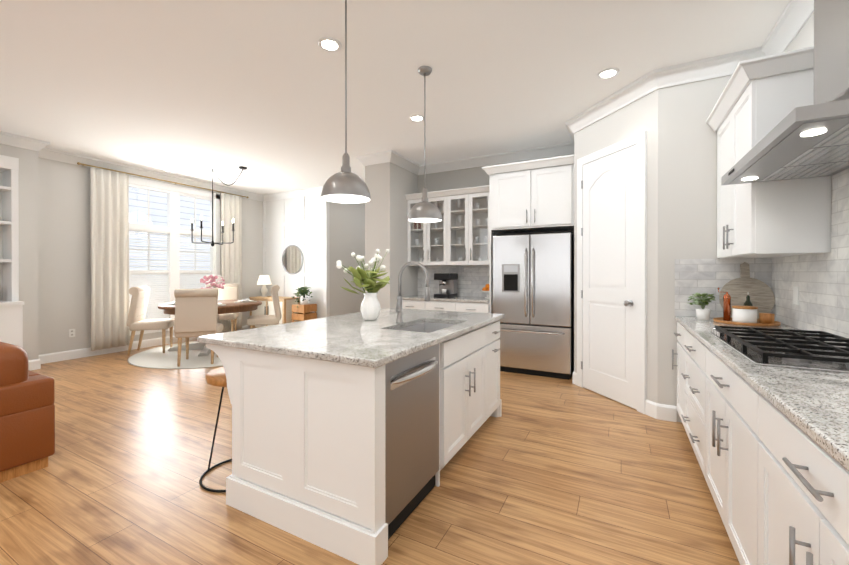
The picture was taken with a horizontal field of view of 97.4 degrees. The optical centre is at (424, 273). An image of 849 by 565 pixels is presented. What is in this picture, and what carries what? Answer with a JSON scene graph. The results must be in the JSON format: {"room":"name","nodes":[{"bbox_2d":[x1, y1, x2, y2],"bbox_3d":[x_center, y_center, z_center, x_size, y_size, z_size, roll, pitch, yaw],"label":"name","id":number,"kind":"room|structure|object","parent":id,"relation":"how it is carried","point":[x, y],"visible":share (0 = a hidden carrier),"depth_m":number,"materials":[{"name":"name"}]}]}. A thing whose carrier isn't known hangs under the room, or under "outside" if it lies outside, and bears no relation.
{"room":"kitchen and dining room","nodes":[
{"label":"kitchen and dining room","id":0,"kind":"room"},
{"bbox_2d":[0,143,38,359],"bbox_3d":[-6.606,-0.237,2.771,0.470,3.050,5.270,0,0,28],"label":"wall","id":1,"kind":"structure","parent":0,"point":[28,220],"depth_m":4.91,"materials":[{"name":"white"}]},
{"bbox_2d":[0,131,51,155],"bbox_3d":[-6.287,-1.694,2.788,0.115,0.134,5.125,0,0,28],"label":"crown molding","id":2,"kind":"structure","parent":1,"relation":"attached to","point":[6,138],"depth_m":4.85,"materials":[{"name":"white wood"}]},
{"bbox_2d":[28,358,41,370],"bbox_3d":[-6.352,1.221,2.736,0.016,0.135,5.136,0,0,28],"label":"baseboard","id":3,"kind":"structure","parent":1,"relation":"attached to","point":[35,364],"depth_m":4.96,"materials":[{"name":"white wood"}]},
{"bbox_2d":[38,157,262,354],"bbox_3d":[-4.637,-0.250,6.888,0.120,3.050,3.850,0,0,28],"label":"wall","id":4,"kind":"structure","parent":0,"point":[64,274],"depth_m":5.55,"materials":[{"name":"white paint"}]},
{"bbox_2d":[69,329,74,336],"bbox_3d":[-5.262,0.889,5.568,0.007,0.120,0.075,0,0,28],"label":"electrical outlet plate","id":5,"kind":"object","parent":4,"relation":"attached to","point":[71,331],"depth_m":5.57,"materials":[{"name":"white plastic"}]},
{"bbox_2d":[39,325,249,363],"bbox_3d":[-4.576,1.208,6.861,0.016,0.135,3.850,0,0,28],"label":"baseboard","id":6,"kind":"structure","parent":4,"relation":"attached to","point":[85,352],"depth_m":5.88,"materials":[{"name":"white wood"}]},
{"bbox_2d":[38,149,267,200],"bbox_3d":[-4.530,-1.707,6.827,0.120,0.134,3.850,0,0,28],"label":"crown molding","id":7,"kind":"structure","parent":4,"relation":"attached to","point":[57,155],"depth_m":6.33,"materials":[{"name":"white"}]},
{"bbox_2d":[77,162,248,197],"bbox_3d":[-4.523,-1.640,6.830,0.129,0.040,2.878,0,0,28],"label":"curtain rod","id":8,"kind":"object","parent":4,"relation":"attached to","point":[78,163],"visible":1,"depth_m":6.42,"materials":[{"name":"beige metal"}]},
{"bbox_2d":[90,167,129,350],"bbox_3d":[-4.962,-0.222,5.899,0.067,2.800,0.503,0,0,28],"label":"curtain","id":9,"kind":"object","parent":8,"relation":"hanging from","point":[109,223],"visible":1,"depth_m":5.86,"materials":[{"name":"beige fabric"}]},
{"bbox_2d":[221,193,241,330],"bbox_3d":[-3.994,-0.228,7.740,0.067,2.800,0.463,0,0,28],"label":"curtain","id":10,"kind":"object","parent":8,"relation":"hanging from","point":[231,253],"visible":0.79,"depth_m":7.74,"materials":[{"name":"beige fabric"}]},
{"bbox_2d":[129,176,219,335],"bbox_3d":[-4.608,-0.295,6.867,0.150,2.660,1.780,0,0,28],"label":"window","id":11,"kind":"structure","parent":4,"relation":"in","point":[173,192],"depth_m":6.85,"materials":[{"name":"white"}]},
{"bbox_2d":[129,229,211,318],"bbox_3d":[-4.626,0.060,6.878,0.050,1.610,1.440,0,0,28],"label":"window blinds","id":12,"kind":"object","parent":11,"relation":"attached to","point":[155,296],"visible":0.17,"depth_m":6.68,"materials":[{"name":"white plastic"}]},
{"bbox_2d":[263,194,329,317],"bbox_3d":[-2.836,-0.254,8.134,1.917,2.780,0.088,0,0,28],"label":"wall panel","id":13,"kind":"object","parent":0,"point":[302,223],"visible":0.56,"depth_m":7.99,"materials":[{"name":"white paint"}]},
{"bbox_2d":[282,245,302,273],"bbox_3d":[-2.864,-0.299,8.087,0.644,0.644,0.024,0,0,28],"label":"round mirror","id":14,"kind":"object","parent":13,"relation":"attached to","point":[292,259],"visible":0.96,"depth_m":8.09,"materials":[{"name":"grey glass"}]},
{"bbox_2d":[264,186,322,200],"bbox_3d":[-2.819,-1.711,8.049,1.770,0.134,0.095,0,0,28],"label":"crown molding","id":15,"kind":"structure","parent":13,"relation":"attached to","point":[309,191],"depth_m":8.04,"materials":[{"name":"white"}]},
{"bbox_2d":[329,202,364,315],"bbox_3d":[-2.381,-0.257,9.006,1.900,3.050,2.000,0,0,28],"label":"wall","id":16,"kind":"structure","parent":0,"point":[346,230],"depth_m":8.19,"materials":[{"name":"white paint"}]},
{"bbox_2d":[0,340,739,564],"bbox_3d":[-1.645,1.316,3.538,8.900,0.060,11.400,0,0,28],"label":"floor","id":17,"kind":"structure","parent":0,"point":[541,470],"depth_m":2.22,"materials":[{"name":"brown wood"}]},
{"bbox_2d":[0,155,23,347],"bbox_3d":[-5.618,-0.065,3.636,0.467,2.700,2.300,0,0,28],"label":"built-in shelving","id":18,"kind":"object","parent":17,"relation":"on","point":[11,318],"visible":0.96,"depth_m":4.57,"materials":[{"name":"white wood"}]},
{"bbox_2d":[0,342,54,482],"bbox_3d":[-3.514,0.875,1.639,1.040,0.835,2.500,0,0,28],"label":"sofa","id":19,"kind":"object","parent":17,"relation":"on","point":[27,422],"visible":1,"depth_m":2.38,"materials":[{"name":"brown leather"}]},
{"bbox_2d":[127,341,222,368],"bbox_3d":[-3.383,1.270,6.205,2.440,0.010,2.440,0,0,28],"label":"round rug","id":20,"kind":"object","parent":17,"relation":"on","point":[157,358],"visible":0.4,"depth_m":5.49,"materials":[{"name":"beige fabric"}]},
{"bbox_2d":[127,286,174,355],"bbox_3d":[-4.379,0.737,6.013,0.546,1.054,0.520,0,0,-20],"label":"dining chair","id":21,"kind":"object","parent":20,"relation":"on","point":[137,320],"visible":0.9,"depth_m":5.83,"materials":[{"name":"beige fabric"}]},
{"bbox_2d":[174,288,222,366],"bbox_3d":[-3.237,0.739,5.373,0.520,1.054,0.546,0,0,-20],"label":"dining chair","id":22,"kind":"object","parent":20,"relation":"on","point":[196,312],"visible":0.98,"depth_m":5.15,"materials":[{"name":"beige fabric"}]},
{"bbox_2d":[158,275,261,356],"bbox_3d":[-3.578,0.640,6.305,1.520,1.248,1.520,0,0,28],"label":"dining table","id":23,"kind":"object","parent":20,"relation":"on","point":[233,306],"visible":0.54,"depth_m":6.14,"materials":[{"name":"brown wood"}]},
{"bbox_2d":[210,284,238,331],"bbox_3d":[-3.918,0.733,7.238,0.520,1.054,0.546,0,0,-20],"label":"dining chair","id":24,"kind":"object","parent":20,"relation":"on","point":[229,292],"visible":0.31,"depth_m":7.36,"materials":[{"name":"beige fabric"}]},
{"bbox_2d":[247,285,281,328],"bbox_3d":[-2.814,0.735,6.585,0.546,1.054,0.520,0,0,-20],"label":"dining chair","id":25,"kind":"object","parent":20,"relation":"on","point":[254,320],"visible":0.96,"depth_m":6.41,"materials":[{"name":"beige fabric"}]},
{"bbox_2d":[199,367,231,491],"bbox_3d":[-1.203,0.955,2.401,0.424,0.666,0.424,0,0,28],"label":"bar stool","id":26,"kind":"object","parent":17,"relation":"on","point":[216,377],"visible":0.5,"depth_m":2.32,"materials":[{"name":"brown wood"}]},
{"bbox_2d":[249,296,299,327],"bbox_3d":[-3.234,0.891,8.043,1.070,0.760,0.435,0,0,28],"label":"sideboard","id":27,"kind":"object","parent":17,"relation":"on","point":[266,307],"visible":0.56,"depth_m":7.82,"materials":[{"name":"brown wood"}]},
{"bbox_2d":[257,275,270,296],"bbox_3d":[-3.520,0.275,8.195,0.300,0.469,0.300,0,0,28],"label":"table lamp","id":28,"kind":"object","parent":27,"relation":"on","point":[263,280],"visible":1,"depth_m":8.12,"materials":[{"name":"grey ceramic"}]},
{"bbox_2d":[292,303,316,321],"bbox_3d":[-2.462,0.953,7.652,0.340,0.640,0.360,0,0,28],"label":"plant stand","id":29,"kind":"object","parent":17,"relation":"on","point":[306,311],"visible":0.5,"depth_m":7.53,"materials":[{"name":"brown wood"}]},
{"bbox_2d":[292,287,312,307],"bbox_3d":[-2.505,0.478,7.631,0.357,0.418,0.438,0,0,28],"label":"potted plant","id":30,"kind":"object","parent":29,"relation":"on","point":[303,293],"visible":1,"depth_m":7.59,"materials":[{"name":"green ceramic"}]},
{"bbox_2d":[206,316,504,564],"bbox_3d":[-0.285,0.846,2.767,1.255,0.885,1.976,0,0,28],"label":"kitchen island","id":31,"kind":"object","parent":17,"relation":"on","point":[307,399],"depth_m":1.86,"materials":[{"name":"white wood"}]},
{"bbox_2d":[197,308,504,367],"bbox_3d":[-0.303,0.386,2.778,1.271,0.035,2.010,0,0,28],"label":"island countertop","id":32,"kind":"structure","parent":31,"relation":"on","point":[355,341],"depth_m":2.19,"materials":[{"name":"grey stone"}]},
{"bbox_2d":[336,249,389,320],"bbox_3d":[-0.447,0.078,2.970,0.416,0.578,0.610,0,0,28],"label":"vase","id":33,"kind":"object","parent":32,"relation":"on","point":[370,309],"visible":1,"depth_m":2.91,"materials":[{"name":"white ceramic"}]},
{"bbox_2d":[395,261,429,322],"bbox_3d":[-0.098,0.140,2.717,0.280,0.456,0.106,0,0,28],"label":"faucet","id":34,"kind":"object","parent":32,"relation":"on","point":[398,311],"visible":1,"depth_m":2.75,"materials":[{"name":"silver metal"}]},
{"bbox_2d":[401,320,448,331],"bbox_3d":[0.017,0.495,2.700,0.403,0.207,0.674,0,0,28],"label":"sink","id":35,"kind":"object","parent":32,"relation":"in","point":[422,325],"depth_m":3.01,"materials":[{"name":"grey metal"}]},
{"bbox_2d":[385,343,438,539],"bbox_3d":[-0.280,0.844,2.101,0.644,0.869,0.600,0,0,28],"label":"dishwasher","id":36,"kind":"object","parent":31,"relation":"in","point":[411,425],"visible":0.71,"depth_m":1.94,"materials":[{"name":"silver metal"}]},
{"bbox_2d":[402,299,429,309],"bbox_3d":[-0.025,0.836,5.813,0.540,0.885,0.657,0,0,28],"label":"base cabinet","id":37,"kind":"object","parent":17,"relation":"on","point":[420,304],"depth_m":5.50,"materials":[{"name":"white wood"}]},
{"bbox_2d":[430,299,461,311],"bbox_3d":[0.372,0.837,5.604,0.602,0.885,0.657,0,0,28],"label":"base cabinet","id":38,"kind":"object","parent":17,"relation":"on","point":[435,304],"depth_m":5.26,"materials":[{"name":"white wood"}]},
{"bbox_2d":[402,295,488,302],"bbox_3d":[0.369,0.377,5.598,1.436,0.035,0.668,0,0,28],"label":"countertop","id":39,"kind":"structure","parent":38,"relation":"on","point":[465,299],"depth_m":5.35,"materials":[{"name":"grey stone"}]},
{"bbox_2d":[434,273,457,297],"bbox_3d":[0.311,0.178,5.641,0.260,0.360,0.391,0,0,28],"label":"coffee machine","id":40,"kind":"object","parent":39,"relation":"on","point":[447,285],"visible":1,"depth_m":5.60,"materials":[{"name":"black plastic"}]},
{"bbox_2d":[479,284,488,298],"bbox_3d":[0.907,0.254,5.356,0.240,0.211,0.240,0,0,28],"label":"fruit bowl","id":41,"kind":"object","parent":39,"relation":"on","point":[485,289],"visible":0.77,"depth_m":5.33,"materials":[{"name":"white ceramic"}]},
{"bbox_2d":[462,303,488,312],"bbox_3d":[0.769,0.837,5.396,0.538,0.885,0.657,0,0,28],"label":"base cabinet","id":42,"kind":"object","parent":17,"relation":"on","point":[469,304],"depth_m":5.06,"materials":[{"name":"white wood"}]},
{"bbox_2d":[493,230,573,379],"bbox_3d":[1.463,0.381,4.953,0.970,1.800,0.736,0,0,28],"label":"refrigerator","id":43,"kind":"object","parent":17,"relation":"on","point":[533,287],"visible":0.81,"depth_m":4.66,"materials":[{"name":"grey metal"}]},
{"bbox_2d":[676,324,679,415],"bbox_3d":[2.354,0.845,2.882,0.628,0.885,0.470,0,0,28],"label":"base cabinet","id":44,"kind":"object","parent":17,"relation":"on","point":[678,325],"depth_m":3.16,"materials":[{"name":"white wood"}]},
{"bbox_2d":[680,328,699,464],"bbox_3d":[2.062,0.847,2.328,0.628,0.885,0.904,0,0,28],"label":"base cabinet","id":45,"kind":"object","parent":17,"relation":"on","point":[689,346],"depth_m":2.59,"materials":[{"name":"white wood"}]},
{"bbox_2d":[700,344,747,564],"bbox_3d":[1.652,0.850,1.548,0.628,0.885,0.982,0,0,28],"label":"base cabinet","id":46,"kind":"object","parent":17,"relation":"on","point":[723,394],"depth_m":1.72,"materials":[{"name":"white wood"}]},
{"bbox_2d":[744,388,848,564],"bbox_3d":[1.252,0.852,0.789,0.628,0.885,0.982,0,0,28],"label":"base cabinet","id":47,"kind":"object","parent":17,"relation":"on","point":[770,445],"depth_m":1.09,"materials":[{"name":"white wood"}]},
{"bbox_2d":[676,316,848,475],"bbox_3d":[1.393,0.391,1.070,0.642,0.035,4.568,0,0,28],"label":"countertop","id":48,"kind":"structure","parent":47,"relation":"on","point":[815,403],"depth_m":1.19,"materials":[{"name":"grey stone"}]},
{"bbox_2d":[688,293,715,319],"bbox_3d":[2.213,0.260,2.990,0.181,0.214,0.215,0,0,28],"label":"potted plant","id":49,"kind":"object","parent":48,"relation":"on","point":[702,313],"visible":1,"depth_m":2.93,"materials":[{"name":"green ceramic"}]},
{"bbox_2d":[713,288,780,326],"bbox_3d":[2.378,0.238,2.762,0.380,0.260,0.380,0,0,28],"label":"tray","id":50,"kind":"object","parent":48,"relation":"on","point":[745,314],"visible":1,"depth_m":2.68,"materials":[{"name":"brown wood"}]},
{"bbox_2d":[719,262,774,318],"bbox_3d":[2.553,0.138,2.965,0.340,0.462,0.092,0,0,28],"label":"cutting board","id":51,"kind":"object","parent":48,"relation":"on","point":[761,295],"visible":0.73,"depth_m":2.95,"materials":[{"name":"grey wood"}]},
{"bbox_2d":[709,325,848,372],"bbox_3d":[1.783,0.345,1.793,0.520,0.050,0.910,0,0,28],"label":"cooktop","id":52,"kind":"object","parent":48,"relation":"in","point":[816,350],"visible":1,"depth_m":1.71,"materials":[{"name":"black metal"}]},
{"bbox_2d":[365,162,417,308],"bbox_3d":[0.049,-0.250,7.021,0.450,3.050,3.250,0,0,28],"label":"wall column","id":53,"kind":"structure","parent":0,"point":[390,185],"depth_m":5.61,"materials":[{"name":"white paint"}]},
{"bbox_2d":[384,150,419,174],"bbox_3d":[-0.316,-1.703,5.736,0.095,0.134,0.835,0,0,28],"label":"crown molding","id":54,"kind":"structure","parent":53,"relation":"attached to","point":[392,156],"depth_m":5.68,"materials":[{"name":"white"}]},
{"bbox_2d":[0,0,789,194],"bbox_3d":[-1.645,-1.804,3.528,8.900,0.080,11.400,0,0,28],"label":"ceiling","id":55,"kind":"structure","parent":0,"point":[198,90],"depth_m":3.27,"materials":[{"name":"white paint"}]},
{"bbox_2d":[162,168,186,174],"bbox_3d":[-4.334,-1.766,6.470,0.300,0.013,0.260,0,0,28],"label":"ceiling vent","id":56,"kind":"object","parent":55,"relation":"in","point":[173,171],"visible":1,"depth_m":6.45,"materials":[{"name":"white"}]},
{"bbox_2d":[190,166,246,246],"bbox_3d":[-3.465,-1.112,6.240,0.895,1.319,0.638,0,0,28],"label":"chandelier","id":57,"kind":"object","parent":55,"relation":"hanging from","point":[212,243],"visible":1,"depth_m":6.29,"materials":[{"name":"black metal"}]},
{"bbox_2d":[318,37,341,51],"bbox_3d":[-0.728,-1.756,2.865,0.179,0.011,0.179,0,0,22],"label":"recessed light","id":58,"kind":"object","parent":55,"relation":"in","point":[329,44],"depth_m":2.85,"materials":[{"name":"white"}]},
{"bbox_2d":[321,0,370,203],"bbox_3d":[-0.481,-1.107,2.285,0.300,1.304,0.300,0,0,28],"label":"pendant light","id":59,"kind":"object","parent":55,"relation":"hanging from","point":[345,185],"visible":1,"depth_m":2.25,"materials":[{"name":"silver metal"}]},
{"bbox_2d":[360,151,387,165],"bbox_3d":[-0.734,-1.703,5.538,0.420,0.134,0.095,0,0,28],"label":"crown molding","id":60,"kind":"structure","parent":55,"relation":"attached to","point":[374,158],"depth_m":5.55,"materials":[{"name":"white wood"}]},
{"bbox_2d":[409,115,423,121],"bbox_3d":[-0.087,-1.760,4.234,0.179,0.011,0.179,0,0,22],"label":"recessed light","id":61,"kind":"object","parent":55,"relation":"in","point":[416,118],"depth_m":4.23,"materials":[{"name":"white"}]},
{"bbox_2d":[408,66,441,222],"bbox_3d":[0.004,-1.110,3.228,0.300,1.304,0.300,0,0,28],"label":"pendant light","id":62,"kind":"object","parent":55,"relation":"hanging from","point":[424,211],"visible":0.98,"depth_m":3.17,"materials":[{"name":"silver metal"}]},
{"bbox_2d":[597,67,619,78],"bbox_3d":[1.615,-1.757,3.281,0.179,0.011,0.179,0,0,19],"label":"recessed light","id":63,"kind":"object","parent":55,"relation":"in","point":[607,73],"depth_m":3.27,"materials":[{"name":"white"}]},
{"bbox_2d":[418,154,573,296],"bbox_3d":[0.831,-0.246,5.801,2.970,3.050,0.120,0,0,28],"label":"wall","id":64,"kind":"structure","parent":0,"point":[462,178],"depth_m":5.90,"materials":[{"name":"grey paint"}]},
{"bbox_2d":[407,193,452,264],"bbox_3d":[0.138,-0.641,5.896,0.748,1.040,0.350,0,0,28],"label":"upper cabinet","id":65,"kind":"object","parent":64,"relation":"attached to","point":[427,243],"depth_m":5.82,"materials":[{"name":"white wood"}]},
{"bbox_2d":[418,265,488,296],"bbox_3d":[0.528,0.118,5.889,1.449,0.479,0.008,0,0,28],"label":"tile backsplash","id":66,"kind":"structure","parent":64,"relation":"attached to","point":[471,279],"depth_m":5.85,"materials":[{"name":"grey tile"}]},
{"bbox_2d":[449,189,488,264],"bbox_3d":[0.699,-0.640,5.600,0.748,1.040,0.350,0,0,28],"label":"upper cabinet","id":67,"kind":"object","parent":64,"relation":"attached to","point":[458,235],"depth_m":5.54,"materials":[{"name":"white wood"}]},
{"bbox_2d":[420,143,573,174],"bbox_3d":[0.980,-1.703,5.596,2.520,0.134,0.095,0,0,28],"label":"crown molding","id":68,"kind":"structure","parent":64,"relation":"attached to","point":[557,149],"depth_m":5.53,"materials":[{"name":"white"}]},
{"bbox_2d":[482,154,573,312],"bbox_3d":[1.435,-0.064,4.999,1.147,2.690,0.732,0,0,28],"label":"upper cabinet","id":69,"kind":"object","parent":64,"relation":"attached to","point":[534,199],"visible":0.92,"depth_m":4.73,"materials":[{"name":"white wood"}]},
{"bbox_2d":[574,89,657,409],"bbox_3d":[1.961,-0.240,3.841,0.120,3.050,1.096,0,0,-17],"label":"wall","id":70,"kind":"structure","parent":0,"point":[640,115],"depth_m":3.40,"materials":[{"name":"white paint"}]},
{"bbox_2d":[565,120,579,151],"bbox_3d":[1.854,-1.700,4.654,0.095,0.134,0.729,0,0,28],"label":"crown molding","id":71,"kind":"structure","parent":70,"relation":"attached to","point":[571,125],"depth_m":4.35,"materials":[{"name":"white wood"}]},
{"bbox_2d":[577,131,646,413],"bbox_3d":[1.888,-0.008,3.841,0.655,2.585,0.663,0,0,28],"label":"door","id":72,"kind":"structure","parent":70,"relation":"attached to","point":[611,271],"depth_m":3.76,"materials":[{"name":"white wood"}]},
{"bbox_2d":[657,75,755,421],"bbox_3d":[2.432,-0.238,3.173,0.770,3.050,0.120,0,0,28],"label":"wall","id":73,"kind":"structure","parent":0,"point":[687,181],"depth_m":3.22,"materials":[{"name":"white paint"}]},
{"bbox_2d":[675,258,769,316],"bbox_3d":[2.453,0.122,3.090,0.636,0.489,0.008,0,0,28],"label":"tile backsplash","id":74,"kind":"structure","parent":73,"relation":"attached to","point":[692,276],"depth_m":3.12,"materials":[{"name":"white tile"}]},
{"bbox_2d":[784,12,841,342],"bbox_3d":[1.163,-0.227,-0.193,0.120,3.050,7.260,0,0,28],"label":"wall","id":75,"kind":"structure","parent":0,"point":[804,38],"depth_m":2.42,"materials":[{"name":"white paint"}]},
{"bbox_2d":[706,46,830,258],"bbox_3d":[2.335,-0.699,2.625,0.425,1.155,1.082,0,0,28],"label":"upper cabinet","id":76,"kind":"object","parent":75,"relation":"attached to","point":[779,218],"visible":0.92,"depth_m":2.24,"materials":[{"name":"white wood"}]},
{"bbox_2d":[752,0,813,58],"bbox_3d":[1.096,-1.684,-0.095,0.095,0.134,6.900,0,0,28],"label":"crown molding","id":77,"kind":"structure","parent":75,"relation":"attached to","point":[792,20],"depth_m":2.56,"materials":[{"name":"white wood"}]},
{"bbox_2d":[721,0,848,184],"bbox_3d":[1.815,-1.147,1.720,0.504,1.218,1.120,0,0,28],"label":"range hood","id":78,"kind":"object","parent":75,"relation":"attached to","point":[810,141],"visible":1,"depth_m":1.60,"materials":[{"name":"silver metal"}]},
{"bbox_2d":[770,168,848,342],"bbox_3d":[1.675,-0.191,0.921,0.008,1.129,4.569,0,0,28],"label":"tile backsplash","id":79,"kind":"structure","parent":75,"relation":"attached to","point":[820,281],"depth_m":2.18,"materials":[{"name":"white tile"}]},
{"bbox_2d":[793,286,798,304],"bbox_3d":[2.510,0.149,2.521,0.005,0.120,0.075,0,0,28],"label":"electrical outlet plate","id":80,"kind":"object","parent":79,"relation":"attached to","point":[795,301],"depth_m":2.51,"materials":[{"name":"white plastic"}]},
{"label":"outside","id":81,"kind":"structure","parent":0,"visible":0},
{"bbox_2d":[129,187,209,311],"bbox_3d":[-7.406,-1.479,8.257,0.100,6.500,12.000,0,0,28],"label":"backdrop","id":82,"kind":"structure","parent":81,"point":[137,207],"depth_m":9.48,"materials":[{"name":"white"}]}
]}

